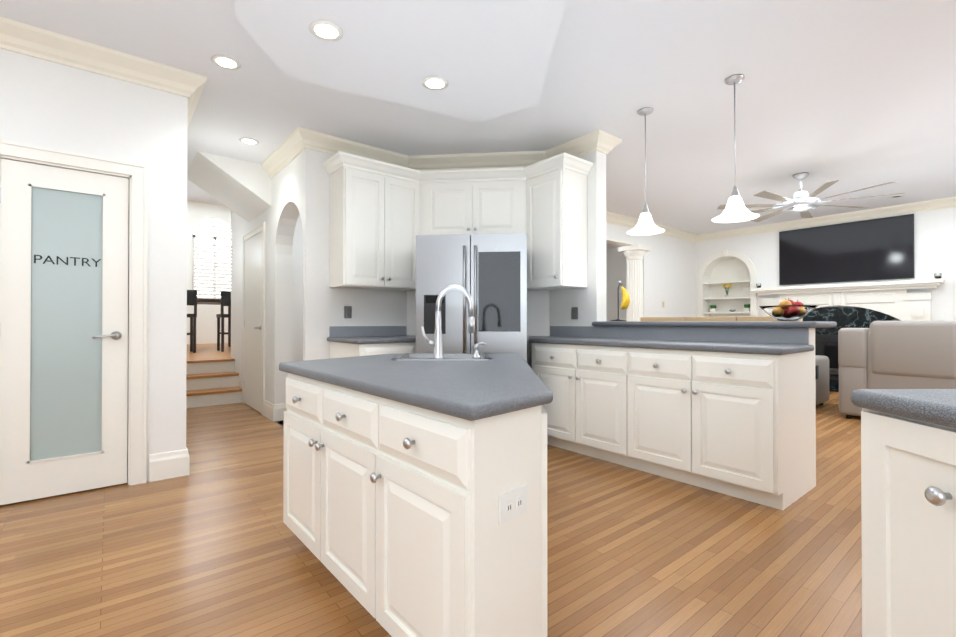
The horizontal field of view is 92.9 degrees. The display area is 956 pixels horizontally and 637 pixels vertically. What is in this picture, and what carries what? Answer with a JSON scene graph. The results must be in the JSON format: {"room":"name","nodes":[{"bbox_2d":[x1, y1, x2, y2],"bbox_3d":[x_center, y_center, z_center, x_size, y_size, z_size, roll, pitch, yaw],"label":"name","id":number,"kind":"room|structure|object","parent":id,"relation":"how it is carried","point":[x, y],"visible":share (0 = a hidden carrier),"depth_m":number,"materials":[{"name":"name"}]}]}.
{"room":"kitchen","nodes":[
{"label":"kitchen","id":0,"kind":"room"},
{"bbox_2d":[0,48,187,481],"bbox_3d":[-3.803,-0.306,1.832,4.440,2.780,0.120,0,0,-39],"label":"wall","id":1,"kind":"structure","parent":0,"point":[46,103],"depth_m":3.03,"materials":[{"name":"paint"}]},
{"bbox_2d":[0,158,128,504],"bbox_3d":[-2.530,0.077,2.789,0.602,2.002,0.094,0,0,-39],"label":"pantry door","id":2,"kind":"structure","parent":1,"relation":"in","point":[63,373],"depth_m":2.79,"materials":[{"name":"paint"}]},
{"bbox_2d":[34,255,100,266],"bbox_3d":[-2.535,-0.356,2.814,0.311,0.051,0.001,0,0,-39],"label":"door sign","id":3,"kind":"object","parent":2,"relation":"attached to","point":[49,257],"visible":1,"depth_m":2.81,"materials":[{"name":"black"}]},
{"bbox_2d":[0,139,147,485],"bbox_3d":[-2.553,0.033,2.829,0.790,2.115,0.142,0,0,-39],"label":"door frame","id":4,"kind":"structure","parent":1,"relation":"attached to","point":[136,174],"depth_m":2.99,"materials":[{"name":"paint"}]},
{"bbox_2d":[0,16,206,103],"bbox_3d":[-3.645,-1.629,1.824,4.425,0.135,0.105,0,0,-39],"label":"crown molding","id":5,"kind":"structure","parent":1,"relation":"attached to","point":[30,40],"depth_m":2.84,"materials":[{"name":"paint"}]},
{"bbox_2d":[149,447,189,481],"bbox_3d":[-3.007,1.009,4.215,0.228,0.180,2.868,0,0,-39],"label":"baseboard","id":6,"kind":"structure","parent":1,"relation":"attached to","point":[168,465],"depth_m":3.10,"materials":[{"name":"paint"}]},
{"bbox_2d":[188,100,196,125],"bbox_3d":[-3.138,-1.611,4.629,0.105,0.135,3.585,0,0,-39],"label":"crown molding","id":7,"kind":"structure","parent":1,"relation":"attached to","point":[192,104],"depth_m":3.53,"materials":[{"name":"paint"}]},
{"bbox_2d":[127,204,128,450],"bbox_3d":[-3.541,-0.297,3.319,1.920,2.780,0.100,0,0,-39],"label":"wall","id":8,"kind":"structure","parent":0,"point":[128,257],"depth_m":3.77,"materials":[{"name":"paint"}]},
{"bbox_2d":[187,343,230,359],"bbox_3d":[-5.598,0.856,8.532,5.100,0.541,5.400,0,0,-39],"label":"floor","id":9,"kind":"structure","parent":0,"point":[206,351],"depth_m":7.75,"materials":[{"name":"paint"}]},
{"bbox_2d":[187,290,196,352],"bbox_3d":[-5.075,0.050,7.734,0.440,1.060,0.445,0,0,-39],"label":"dining chair","id":10,"kind":"object","parent":9,"relation":"on","point":[191,297],"visible":0.42,"depth_m":7.69,"materials":[{"name":"brown wood"}]},
{"bbox_2d":[197,298,230,346],"bbox_3d":[-5.287,0.115,8.789,1.300,0.945,1.300,0,0,-39],"label":"dining table","id":11,"kind":"object","parent":9,"relation":"on","point":[210,301],"visible":0.17,"depth_m":8.86,"materials":[{"name":"brown wood"}]},
{"bbox_2d":[216,291,230,351],"bbox_3d":[-4.454,0.054,8.238,0.440,1.060,0.445,0,0,-39],"label":"dining chair","id":12,"kind":"object","parent":9,"relation":"on","point":[225,298],"visible":0.4,"depth_m":7.98,"materials":[{"name":"brown wood"}]},
{"bbox_2d":[187,200,230,343],"bbox_3d":[-7.132,-1.132,10.358,5.200,3.460,0.150,0,0,-39],"label":"wall","id":13,"kind":"structure","parent":0,"point":[206,318],"depth_m":10.75,"materials":[{"name":"paint"}]},
{"bbox_2d":[193,219,230,296],"bbox_3d":[-6.377,-1.458,11.017,1.100,2.200,0.020,0,0,-39],"label":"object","id":14,"kind":"structure","parent":13,"relation":"in","point":[208,241],"depth_m":10.96,"materials":[{"name":"white"}]},
{"bbox_2d":[192,220,230,298],"bbox_3d":[-6.349,-1.368,10.950,0.920,1.920,0.080,0,0,-39],"label":"window shutters","id":15,"kind":"object","parent":14,"relation":"attached to","point":[214,252],"visible":0.71,"depth_m":10.90,"materials":[{"name":"paint"}]},
{"bbox_2d":[187,151,271,221],"bbox_3d":[-2.874,-1.455,5.187,0.700,0.440,1.050,0,0,-39],"label":"ceiling soffit","id":16,"kind":"structure","parent":0,"point":[242,189],"depth_m":4.96,"materials":[{"name":"paint"}]},
{"bbox_2d":[231,149,324,424],"bbox_3d":[-2.526,-0.283,5.449,0.180,2.780,3.270,0,0,-39],"label":"wall","id":17,"kind":"structure","parent":0,"point":[298,184],"depth_m":4.89,"materials":[{"name":"paint"}]},
{"bbox_2d":[244,231,261,412],"bbox_3d":[-2.788,0.044,5.572,0.064,2.104,0.886,0,0,-39],"label":"hall door","id":18,"kind":"structure","parent":17,"relation":"in","point":[253,321],"depth_m":5.55,"materials":[{"name":"paint"}]},
{"bbox_2d":[242,222,265,415],"bbox_3d":[-2.765,0.005,5.582,0.022,2.205,1.050,0,0,-39],"label":"door frame","id":19,"kind":"structure","parent":17,"relation":"attached to","point":[255,231],"depth_m":5.23,"materials":[{"name":"paint"}]},
{"bbox_2d":[264,400,286,421],"bbox_3d":[-2.237,1.014,5.071,0.198,0.180,0.388,0,0,-39],"label":"baseboard","id":20,"kind":"structure","parent":17,"relation":"attached to","point":[273,412],"depth_m":4.92,"materials":[{"name":"paint"}]},
{"bbox_2d":[292,214,302,361],"bbox_3d":[0.163,-0.264,8.524,7.870,2.780,0.120,0,0,-39],"label":"wall","id":21,"kind":"structure","parent":0,"point":[297,300],"depth_m":6.29,"materials":[{"name":"paint"}]},
{"bbox_2d":[325,153,406,358],"bbox_3d":[-0.660,-0.286,4.934,2.070,2.780,0.120,0,0,-39],"label":"wall","id":22,"kind":"structure","parent":0,"point":[370,307],"depth_m":4.43,"materials":[{"name":"paint"}]},
{"bbox_2d":[344,306,351,317],"bbox_3d":[-1.251,-0.060,4.367,0.075,0.115,0.008,0,0,-39],"label":"outlet","id":23,"kind":"object","parent":22,"relation":"attached to","point":[347,311],"visible":1,"depth_m":4.37,"materials":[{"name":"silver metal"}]},
{"bbox_2d":[330,152,421,290],"bbox_3d":[-0.981,-0.865,4.372,0.756,1.150,0.345,0,0,-39],"label":"upper cabinet","id":24,"kind":"object","parent":22,"relation":"attached to","point":[383,215],"depth_m":4.19,"materials":[{"name":"paint"}]},
{"bbox_2d":[235,0,566,121],"bbox_3d":[-0.154,-1.619,2.160,2.230,0.170,2.460,0,0,-39],"label":"ceiling","id":25,"kind":"structure","parent":0,"point":[487,59],"depth_m":2.57,"materials":[{"name":"paint"}]},
{"bbox_2d":[309,20,342,40],"bbox_3d":[-0.807,-1.528,2.416,0.174,0.008,0.174,0,0,-39],"label":"recessed light","id":26,"kind":"object","parent":25,"relation":"in","point":[325,30],"visible":1,"depth_m":2.41,"materials":[{"name":"paint"}]},
{"bbox_2d":[422,76,447,89],"bbox_3d":[-0.278,-1.525,2.947,0.174,0.008,0.174,0,0,-39],"label":"recessed light","id":27,"kind":"object","parent":25,"relation":"in","point":[434,83],"visible":1,"depth_m":2.94,"materials":[{"name":"paint"}]},
{"bbox_2d":[0,391,861,636],"bbox_3d":[-0.527,1.135,5.174,13.750,0.060,17.000,0,0,-39],"label":"floor","id":28,"kind":"structure","parent":0,"point":[211,544],"depth_m":2.08,"materials":[{"name":"brown wood"}]},
{"bbox_2d":[186,358,241,407],"bbox_3d":[-3.737,0.841,6.030,0.960,0.540,0.870,0,0,-39],"label":"stair steps","id":29,"kind":"structure","parent":28,"relation":"on","point":[212,382],"depth_m":6.00,"materials":[{"name":"paint"}]},
{"bbox_2d":[327,326,415,358],"bbox_3d":[-0.779,0.587,4.292,1.063,1.025,0.709,0,0,-39],"label":"base cabinet","id":30,"kind":"object","parent":28,"relation":"on","point":[349,341],"visible":0.21,"depth_m":4.04,"materials":[{"name":"paint"}]},
{"bbox_2d":[279,368,546,636],"bbox_3d":[-0.063,0.670,2.143,1.352,0.830,1.641,0,0,-39],"label":"kitchen island","id":31,"kind":"object","parent":28,"relation":"on","point":[414,494],"depth_m":1.32,"materials":[{"name":"paint"}]},
{"bbox_2d":[279,353,552,427],"bbox_3d":[-0.044,0.235,2.159,1.371,0.040,1.714,0,0,-39],"label":"island countertop","id":32,"kind":"structure","parent":31,"relation":"on","point":[472,391],"depth_m":1.50,"materials":[{"name":"grey stone"}]},
{"bbox_2d":[368,353,518,363],"bbox_3d":[-0.191,0.295,2.581,0.694,0.166,0.684,0,0,-39],"label":"sink","id":33,"kind":"object","parent":32,"relation":"in","point":[412,358],"depth_m":2.47,"materials":[{"name":"grey metal"}]},
{"bbox_2d":[421,284,485,359],"bbox_3d":[-0.128,0.016,2.386,0.273,0.390,0.220,0,0,-39],"label":"faucet","id":34,"kind":"object","parent":32,"relation":"on","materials":[{"name":"silver metal"}]},
{"bbox_2d":[416,233,526,361],"bbox_3d":[-0.028,0.202,4.007,0.910,1.768,0.761,0,0,6],"label":"fridge","id":35,"kind":"object","parent":28,"relation":"on","point":[488,272],"visible":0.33,"depth_m":3.68,"materials":[{"name":"grey metal"}]},
{"bbox_2d":[529,336,532,368],"bbox_3d":[0.614,0.585,4.366,0.700,1.030,0.459,0,0,-39],"label":"base cabinet","id":36,"kind":"object","parent":28,"relation":"on","point":[530,337],"depth_m":4.01,"materials":[{"name":"paint"}]},
{"bbox_2d":[533,325,624,465],"bbox_3d":[1.049,0.581,3.830,0.700,1.030,0.921,0,0,-39],"label":"base cabinet","id":37,"kind":"object","parent":28,"relation":"on","point":[583,367],"depth_m":3.58,"materials":[{"name":"paint"}]},
{"bbox_2d":[618,244,651,320],"bbox_3d":[2.703,-0.058,7.827,0.420,2.359,0.420,0,0,-39],"label":"column","id":38,"kind":"structure","parent":28,"relation":"on","point":[634,254],"depth_m":7.72,"materials":[{"name":"paint"}]},
{"bbox_2d":[640,317,684,320],"bbox_3d":[1.722,0.543,4.427,0.442,1.116,0.480,0,0,-39],"label":"stool","id":39,"kind":"object","parent":28,"relation":"on","point":[662,319],"visible":0.02,"depth_m":4.52,"materials":[{"name":"brown wood"}]},
{"bbox_2d":[684,317,736,320],"bbox_3d":[2.012,0.541,4.069,0.442,1.116,0.480,0,0,-39],"label":"stool","id":40,"kind":"object","parent":28,"relation":"on","point":[710,318],"visible":0.02,"depth_m":4.15,"materials":[{"name":"brown wood"}]},
{"bbox_2d":[625,325,815,509],"bbox_3d":[1.635,0.577,3.107,0.700,1.030,0.940,0,0,-39],"label":"base cabinet","id":41,"kind":"object","parent":28,"relation":"on","point":[726,407],"depth_m":2.84,"materials":[{"name":"paint"}]},
{"bbox_2d":[592,321,836,328],"bbox_3d":[1.731,0.043,3.594,0.460,0.041,1.690,0,0,-39],"label":"countertop","id":42,"kind":"structure","parent":41,"relation":"on","point":[812,324],"depth_m":3.22,"materials":[{"name":"grey stone"}]},
{"bbox_2d":[610,281,629,320],"bbox_3d":[1.302,-0.161,4.157,0.159,0.370,0.198,0,0,-39],"label":"stand","id":43,"kind":"object","parent":42,"relation":"on","point":[625,299],"visible":1,"depth_m":4.08,"materials":[{"name":"black"}]},
{"bbox_2d":[759,298,818,320],"bbox_3d":[2.117,-0.063,3.103,0.340,0.162,0.340,0,0,-39],"label":"fruit bowl","id":44,"kind":"object","parent":42,"relation":"on","point":[788,310],"visible":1,"depth_m":3.02,"materials":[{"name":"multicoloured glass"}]},
{"bbox_2d":[736,316,802,320],"bbox_3d":[2.301,0.538,3.712,0.442,1.116,0.480,0,0,-39],"label":"stool","id":45,"kind":"object","parent":28,"relation":"on","point":[754,318],"visible":0.04,"depth_m":3.86,"materials":[{"name":"brown wood"}]},
{"bbox_2d":[815,355,828,404],"bbox_3d":[3.847,0.580,5.904,1.000,1.060,0.982,0,0,-39],"label":"armchair","id":46,"kind":"object","parent":28,"relation":"on","point":[822,377],"visible":0.17,"depth_m":5.63,"materials":[{"name":"beige fabric"}]},
{"bbox_2d":[751,278,944,391],"bbox_3d":[5.585,0.287,7.123,0.500,1.660,2.400,0,0,-39],"label":"fireplace","id":47,"kind":"object","parent":28,"relation":"on","point":[870,302],"visible":0.5,"depth_m":7.10,"materials":[{"name":"paint"}]},
{"bbox_2d":[934,273,941,278],"bbox_3d":[6.414,-0.589,6.333,0.070,0.080,0.072,0,0,-39],"label":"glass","id":48,"kind":"object","parent":47,"relation":"on","point":[937,275],"depth_m":6.31,"materials":[{"name":"clear glass"}]},
{"bbox_2d":[838,321,955,418],"bbox_3d":[5.190,0.560,4.342,1.020,1.080,2.600,0,0,-39],"label":"sofa","id":49,"kind":"object","parent":28,"relation":"on","point":[899,355],"visible":0.83,"depth_m":4.66,"materials":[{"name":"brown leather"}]},
{"bbox_2d":[850,389,955,636],"bbox_3d":[1.287,0.611,0.210,0.954,0.925,1.600,0,0,-1],"label":"base cabinet","id":50,"kind":"object","parent":28,"relation":"on","point":[908,477],"visible":1,"depth_m":0.89,"materials":[{"name":"paint"}]},
{"bbox_2d":[407,290,548,366],"bbox_3d":[-0.012,-0.288,4.706,1.050,2.780,1.050,0,0,-39],"label":"wall","id":51,"kind":"structure","parent":0,"point":[537,312],"depth_m":4.64,"materials":[{"name":"paint"}]},
{"bbox_2d":[422,175,473,234],"bbox_3d":[-0.285,-1.066,4.460,0.338,0.508,0.338,0,0,-39],"label":"upper cabinet","id":52,"kind":"object","parent":51,"relation":"attached to","point":[447,201],"depth_m":4.45,"materials":[{"name":"paint"}]},
{"bbox_2d":[474,171,521,233],"bbox_3d":[0.175,-1.066,4.412,0.338,0.508,0.338,0,0,-39],"label":"upper cabinet","id":53,"kind":"object","parent":51,"relation":"attached to","point":[497,198],"depth_m":4.40,"materials":[{"name":"paint"}]},
{"bbox_2d":[526,155,589,289],"bbox_3d":[0.742,-0.865,4.317,0.366,1.150,0.427,0,0,-39],"label":"upper cabinet","id":54,"kind":"object","parent":51,"relation":"attached to","point":[556,188],"depth_m":4.16,"materials":[{"name":"paint"}]},
{"bbox_2d":[0,0,955,248],"bbox_3d":[-0.527,-2.335,5.196,13.750,1.320,17.000,0,0,-39],"label":"ceiling","id":55,"kind":"structure","parent":0,"point":[851,95],"depth_m":3.51,"materials":[{"name":"paint"}]},
{"bbox_2d":[211,55,240,69],"bbox_3d":[-1.657,-1.685,2.989,0.174,0.008,0.174,0,0,-39],"label":"recessed light","id":56,"kind":"object","parent":55,"relation":"in","point":[226,62],"visible":1,"depth_m":2.99,"materials":[{"name":"glass"}]},
{"bbox_2d":[239,138,258,144],"bbox_3d":[-2.167,-1.676,4.301,0.174,0.008,0.174,0,0,-39],"label":"recessed light","id":57,"kind":"object","parent":55,"relation":"in","point":[249,141],"visible":1,"depth_m":4.30,"materials":[{"name":"paint"}]},
{"bbox_2d":[627,107,664,234],"bbox_3d":[1.355,-1.192,3.677,0.292,0.984,0.292,0,0,-39],"label":"pendant light","id":58,"kind":"object","parent":55,"relation":"hanging from","point":[645,225],"visible":1,"depth_m":3.66,"materials":[{"name":"white glass"}]},
{"bbox_2d":[712,74,758,222],"bbox_3d":[1.806,-1.195,3.193,0.292,0.984,0.292,0,0,-39],"label":"pendant light","id":59,"kind":"object","parent":55,"relation":"hanging from","point":[735,210],"visible":1,"depth_m":3.18,"materials":[{"name":"white glass"}]},
{"bbox_2d":[717,172,903,221],"bbox_3d":[3.737,-1.469,5.286,1.775,0.409,1.763,0,0,-39],"label":"ceiling fan","id":60,"kind":"object","parent":55,"relation":"hanging from","point":[802,202],"visible":0.96,"depth_m":5.21,"materials":[{"name":"silver metal"}]},
{"bbox_2d":[889,195,903,197],"bbox_3d":[5.709,-1.664,6.193,0.156,0.008,0.156,0,0,-39],"label":"recessed light","id":61,"kind":"object","parent":55,"relation":"in","point":[895,196],"visible":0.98,"depth_m":6.20,"materials":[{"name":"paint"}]},
{"bbox_2d":[549,151,605,335],"bbox_3d":[0.637,-0.287,4.859,0.150,2.780,1.630,0,0,-39],"label":"wall","id":62,"kind":"structure","parent":0,"point":[589,301],"depth_m":4.24,"materials":[{"name":"paint"}]},
{"bbox_2d":[550,326,593,336],"bbox_3d":[0.907,0.125,4.383,0.020,0.100,0.545,0,0,-39],"label":"backsplash","id":63,"kind":"structure","parent":62,"relation":"attached to","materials":[{"name":"grey stone"}]},
{"bbox_2d":[571,307,577,318],"bbox_3d":[0.929,-0.050,4.367,0.008,0.115,0.075,0,0,-39],"label":"outlet","id":64,"kind":"object","parent":62,"relation":"attached to","point":[574,312],"visible":1,"depth_m":4.37,"materials":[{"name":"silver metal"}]},
{"bbox_2d":[230,127,955,242],"bbox_3d":[2.971,-1.611,4.565,7.805,0.135,11.380,0,0,-39],"label":"crown molding","id":65,"kind":"structure","parent":62,"relation":"attached to","point":[297,141],"depth_m":4.66,"materials":[{"name":"paint"}]},
{"bbox_2d":[606,222,694,316],"bbox_3d":[2.176,-0.271,7.407,5.450,2.780,0.150,0,0,-39],"label":"wall","id":66,"kind":"structure","parent":0,"point":[669,271],"depth_m":8.35,"materials":[{"name":"paint"}]},
{"bbox_2d":[606,238,634,245],"bbox_3d":[1.562,-1.259,6.916,3.310,0.030,0.190,0,0,-39],"label":"trim","id":67,"kind":"structure","parent":66,"relation":"attached to","point":[616,242],"depth_m":7.49,"materials":[{"name":"paint"}]},
{"bbox_2d":[606,208,955,320],"bbox_3d":[6.422,-0.275,6.775,0.350,2.780,10.720,0,0,-39],"label":"wall","id":68,"kind":"structure","parent":0,"point":[934,241],"depth_m":7.95,"materials":[{"name":"paint"}]},
{"bbox_2d":[704,258,749,316],"bbox_3d":[4.849,-0.547,8.732,0.310,1.550,0.900,0,0,-39],"label":"shelf niche","id":69,"kind":"object","parent":68,"relation":"in","point":[734,273],"visible":0.52,"depth_m":8.81,"materials":[{"name":"paint"}]},
{"bbox_2d":[710,305,716,311],"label":"decor","id":70,"kind":"object","parent":69,"relation":"on","point":[714,307],"depth_m":8.93,"materials":[{"name":"ceramic"}]},
{"bbox_2d":[723,284,730,296],"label":"decor","id":71,"kind":"object","parent":69,"relation":"on","point":[727,295],"depth_m":8.74,"materials":[{"name":"paint"}]},
{"bbox_2d":[744,304,749,310],"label":"decor","id":72,"kind":"object","parent":69,"relation":"on","point":[746,307],"depth_m":8.45,"materials":[{"name":"paint"}]},
{"bbox_2d":[697,249,756,316],"bbox_3d":[4.688,-0.093,8.599,0.045,2.440,1.060,0,0,-39],"label":"trim","id":73,"kind":"structure","parent":68,"relation":"attached to","point":[746,260],"depth_m":8.55,"materials":[{"name":"paint"}]},
{"bbox_2d":[779,214,914,284],"bbox_3d":[5.785,-1.047,7.242,0.042,0.930,1.700,0,0,-39],"label":"wall-mounted tv","id":74,"kind":"object","parent":68,"relation":"attached to","point":[875,249],"visible":0.96,"depth_m":7.14,"materials":[{"name":"black"}]},
{"bbox_2d":[955,259,955,317],"bbox_3d":[6.925,-0.096,5.855,0.025,2.410,1.060,0,0,-39],"label":"door frame","id":75,"kind":"structure","parent":68,"relation":"attached to","point":[955,288],"depth_m":6.26,"materials":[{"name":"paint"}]}
]}

